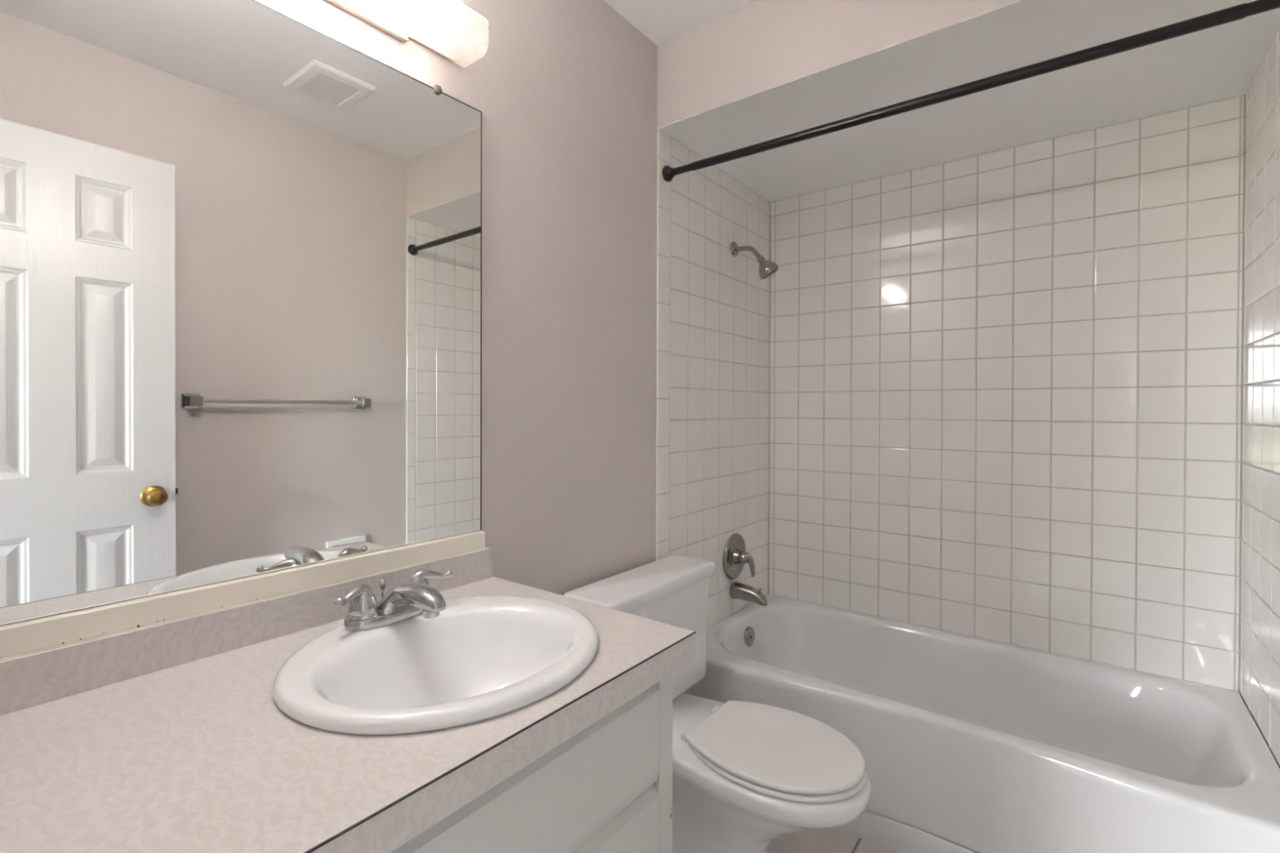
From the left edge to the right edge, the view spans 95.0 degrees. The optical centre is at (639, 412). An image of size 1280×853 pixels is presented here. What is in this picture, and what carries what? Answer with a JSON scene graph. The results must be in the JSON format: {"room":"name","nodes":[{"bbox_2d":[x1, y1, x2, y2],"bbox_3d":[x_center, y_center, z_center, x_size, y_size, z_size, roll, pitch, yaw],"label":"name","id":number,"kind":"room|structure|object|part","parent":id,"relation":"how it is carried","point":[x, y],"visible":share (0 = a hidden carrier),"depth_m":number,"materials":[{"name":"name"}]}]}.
{"room":"bathroom","nodes":[
{"label":"bathroom","id":0,"kind":"room"},
{"bbox_2d":[0,0,769,628],"bbox_3d":[-0.196,0.009,1.671,0.107,2.408,2.600,0,0,37],"label":"wall","id":1,"kind":"structure","parent":0,"point":[625,343],"depth_m":1.69,"materials":[{"name":"paint"}]},
{"bbox_2d":[0,0,481,625],"bbox_3d":[-0.622,-0.214,1.022,0.011,0.976,0.843,0,0,37],"label":"wall mirror","id":2,"kind":"object","parent":1,"relation":"attached to","point":[240,243],"visible":1,"depth_m":0.94,"materials":[{"name":"silver mirror"}]},
{"bbox_2d":[0,546,492,715],"bbox_3d":[-0.613,0.350,1.029,0.022,0.068,0.861,0,0,37],"label":"backsplash","id":3,"kind":"structure","parent":1,"relation":"attached to","point":[34,679],"depth_m":0.90,"materials":[{"name":"laminate"}]},
{"bbox_2d":[326,0,488,68],"bbox_3d":[-0.547,-0.810,1.051,0.089,0.100,0.610,0,0,37],"label":"vanity light","id":4,"kind":"object","parent":1,"relation":"attached to","point":[451,29],"visible":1,"depth_m":1.19,"materials":[{"name":"glass"}]},
{"bbox_2d":[723,533,755,579],"bbox_3d":[0.409,0.573,2.313,0.086,0.182,0.182,0,0,37],"label":"shower valve","id":5,"kind":"object","parent":1,"relation":"attached to","point":[735,555],"visible":1,"depth_m":2.30,"materials":[{"name":"silver metal"}]},
{"bbox_3d":[0.420,0.597,2.304,0.058,0.094,0.046,0,0,37],"label":"lever","id":6,"kind":"part","parent":5,"relation":"part of","materials":[{"name":"silver metal"}]},
{"bbox_2d":[729,581,767,606],"bbox_3d":[0.430,0.709,2.297,0.142,0.070,0.068,0,0,37],"label":"tub spout","id":7,"kind":"object","parent":1,"relation":"attached to","point":[738,590],"visible":1,"depth_m":2.28,"materials":[{"name":"silver metal"}]},
{"bbox_2d":[730,241,778,280],"bbox_3d":[0.451,-0.592,2.281,0.182,0.165,0.077,0,0,33],"label":"shower","id":8,"kind":"object","parent":1,"relation":"attached to","point":[766,268],"visible":1,"depth_m":2.25,"materials":[{"name":"grey metal"}]},
{"bbox_3d":[0.423,-0.616,2.283,0.126,0.078,0.019,0,0,37],"label":"arm","id":9,"kind":"part","parent":8,"relation":"part of","materials":[{"name":"grey metal"}]},
{"bbox_2d":[662,0,1279,182],"bbox_3d":[0.668,-0.777,1.495,1.473,0.070,0.052,0,0,38],"label":"shower rod","id":10,"kind":"object","parent":1,"relation":"attached to","point":[1240,11],"visible":1,"depth_m":1.34,"materials":[{"name":"black paint"}]},
{"bbox_2d":[603,0,756,45],"bbox_3d":[0.436,-1.215,1.185,1.675,0.050,2.600,0,0,37],"label":"ceiling","id":11,"kind":"structure","parent":0,"point":[661,21],"depth_m":1.76,"materials":[{"name":"white paint"}]},
{"bbox_2d":[768,826,897,852],"bbox_3d":[0.429,1.243,1.202,1.675,0.050,2.600,0,0,37],"label":"floor","id":12,"kind":"structure","parent":0,"point":[820,840],"depth_m":1.65,"materials":[{"name":"tile"}]},
{"bbox_2d":[390,673,672,852],"bbox_3d":[-0.411,0.826,0.873,0.530,0.784,0.853,0,0,37],"label":"vanity cabinet","id":13,"kind":"object","parent":12,"relation":"on","point":[607,788],"visible":0.32,"depth_m":0.88,"materials":[{"name":"white paint"}]},
{"bbox_2d":[0,546,696,852],"bbox_3d":[-0.392,0.374,0.864,0.575,0.118,0.865,0,0,37],"label":"countertop","id":14,"kind":"structure","parent":13,"relation":"on","point":[171,735],"depth_m":0.70,"materials":[{"name":"laminate"}]},
{"bbox_2d":[0,530,484,658],"bbox_3d":[-0.619,0.294,1.022,0.020,0.038,0.843,0,0,37],"label":"wood ledge","id":15,"kind":"object","parent":14,"relation":"on","point":[24,637],"visible":1,"depth_m":0.93,"materials":[{"name":"beige paint"}]},
{"bbox_2d":[272,595,598,734],"bbox_3d":[-0.302,0.436,0.938,0.454,0.144,0.488,0,0,37],"label":"sink","id":16,"kind":"object","parent":14,"relation":"in","point":[485,657],"visible":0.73,"depth_m":0.97,"materials":[{"name":"white ceramic"}]},
{"bbox_2d":[334,569,453,631],"bbox_3d":[-0.413,0.327,1.026,0.180,0.075,0.174,0,0,-4],"label":"faucet","id":17,"kind":"object","parent":16,"relation":"on","point":[415,597],"visible":1,"depth_m":0.99,"materials":[{"name":"silver metal"}]},
{"bbox_3d":[-0.475,0.305,0.978,0.025,0.028,0.079,0,0,11],"label":"lever","id":18,"kind":"part","parent":17,"relation":"part of","materials":[{"name":"silver metal"}]},
{"bbox_3d":[-0.472,0.323,1.002,0.049,0.047,0.049,0,0,37],"label":"handle","id":19,"kind":"part","parent":17,"relation":"part of","materials":[{"name":"silver metal"}]},
{"bbox_3d":[-0.466,0.326,1.061,0.012,0.049,0.012,0,0,37],"label":"lift rod","id":20,"kind":"part","parent":17,"relation":"part of","materials":[{"name":"silver metal"}]},
{"bbox_3d":[-0.441,0.355,1.043,0.058,0.020,0.164,0,0,37],"label":"plate","id":21,"kind":"part","parent":17,"relation":"part of","materials":[{"name":"silver metal"}]},
{"bbox_3d":[-0.392,0.323,1.005,0.175,0.066,0.063,0,0,37],"label":"spout","id":22,"kind":"part","parent":17,"relation":"part of","materials":[{"name":"silver metal"}]},
{"bbox_3d":[-0.410,0.322,1.083,0.049,0.047,0.049,0,0,37],"label":"handle","id":23,"kind":"part","parent":17,"relation":"part of","materials":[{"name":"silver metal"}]},
{"bbox_3d":[-0.388,0.305,1.093,0.079,0.028,0.025,0,0,-26],"label":"lever","id":24,"kind":"part","parent":17,"relation":"part of","materials":[{"name":"silver metal"}]},
{"bbox_3d":[-0.096,0.872,0.866,0.019,0.454,0.399,0,0,37],"label":"door","id":25,"kind":"part","parent":13,"relation":"part of","materials":[{"name":"white paint"}]},
{"bbox_3d":[-0.213,0.782,0.723,0.034,0.694,0.853,0,0,37],"label":"frame","id":26,"kind":"part","parent":13,"relation":"part of","materials":[{"name":"white paint"}]},
{"bbox_2d":[563,555,871,852],"bbox_3d":[0.233,0.844,1.537,0.712,0.742,0.536,0,0,37],"label":"toilet","id":27,"kind":"object","parent":12,"relation":"on","point":[747,775],"visible":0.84,"depth_m":1.44,"materials":[{"name":"white ceramic"}]},
{"bbox_3d":[0.018,0.492,1.699,0.169,0.042,0.536,0,0,37],"label":"tank lid","id":28,"kind":"part","parent":27,"relation":"part of","materials":[{"name":"white ceramic"}]},
{"bbox_3d":[0.015,0.678,1.701,0.151,0.330,0.518,0,0,37],"label":"tank","id":29,"kind":"part","parent":27,"relation":"part of","materials":[{"name":"white ceramic"}]},
{"bbox_3d":[0.237,1.030,1.528,0.692,0.370,0.354,0,0,37],"label":"bowl","id":30,"kind":"part","parent":27,"relation":"part of","materials":[{"name":"white ceramic"}]},
{"bbox_3d":[0.343,0.819,1.448,0.406,0.017,0.336,0,0,37],"label":"seat lid","id":31,"kind":"part","parent":27,"relation":"part of","materials":[{"name":"white plastic"}]},
{"bbox_3d":[0.348,0.837,1.444,0.397,0.016,0.336,0,0,37],"label":"seat","id":32,"kind":"part","parent":27,"relation":"part of","materials":[{"name":"white plastic"}]},
{"bbox_2d":[684,594,1279,852],"bbox_3d":[0.929,1.012,1.856,1.471,0.407,0.747,0,0,37],"label":"bathtub","id":33,"kind":"object","parent":12,"relation":"on","point":[967,744],"visible":0.78,"depth_m":1.65,"materials":[{"name":"white ceramic"}]},
{"bbox_3d":[0.429,0.876,2.293,0.017,0.074,0.074,0,0,37],"label":"overflow plate","id":34,"kind":"part","parent":33,"relation":"part of","materials":[{"name":"silver metal"}]},
{"bbox_2d":[657,0,1279,202],"bbox_3d":[0.907,-1.057,1.806,1.487,0.270,0.858,0,0,37],"label":"ceiling","id":35,"kind":"structure","parent":0,"point":[760,71],"depth_m":1.67,"materials":[{"name":"paint"}]},
{"bbox_2d":[768,94,1245,697],"bbox_3d":[1.189,0.010,2.188,1.487,2.408,0.101,0,0,37],"label":"wall","id":36,"kind":"structure","parent":0,"point":[1006,385],"depth_m":2.01,"materials":[{"name":"white tile"}]},
{"bbox_2d":[1239,27,1279,768],"bbox_3d":[1.062,0.019,0.715,0.107,2.408,2.600,0,0,37],"label":"wall","id":37,"kind":"structure","parent":0,"point":[1260,595],"depth_m":1.51,"materials":[{"name":"tile"}]}
]}

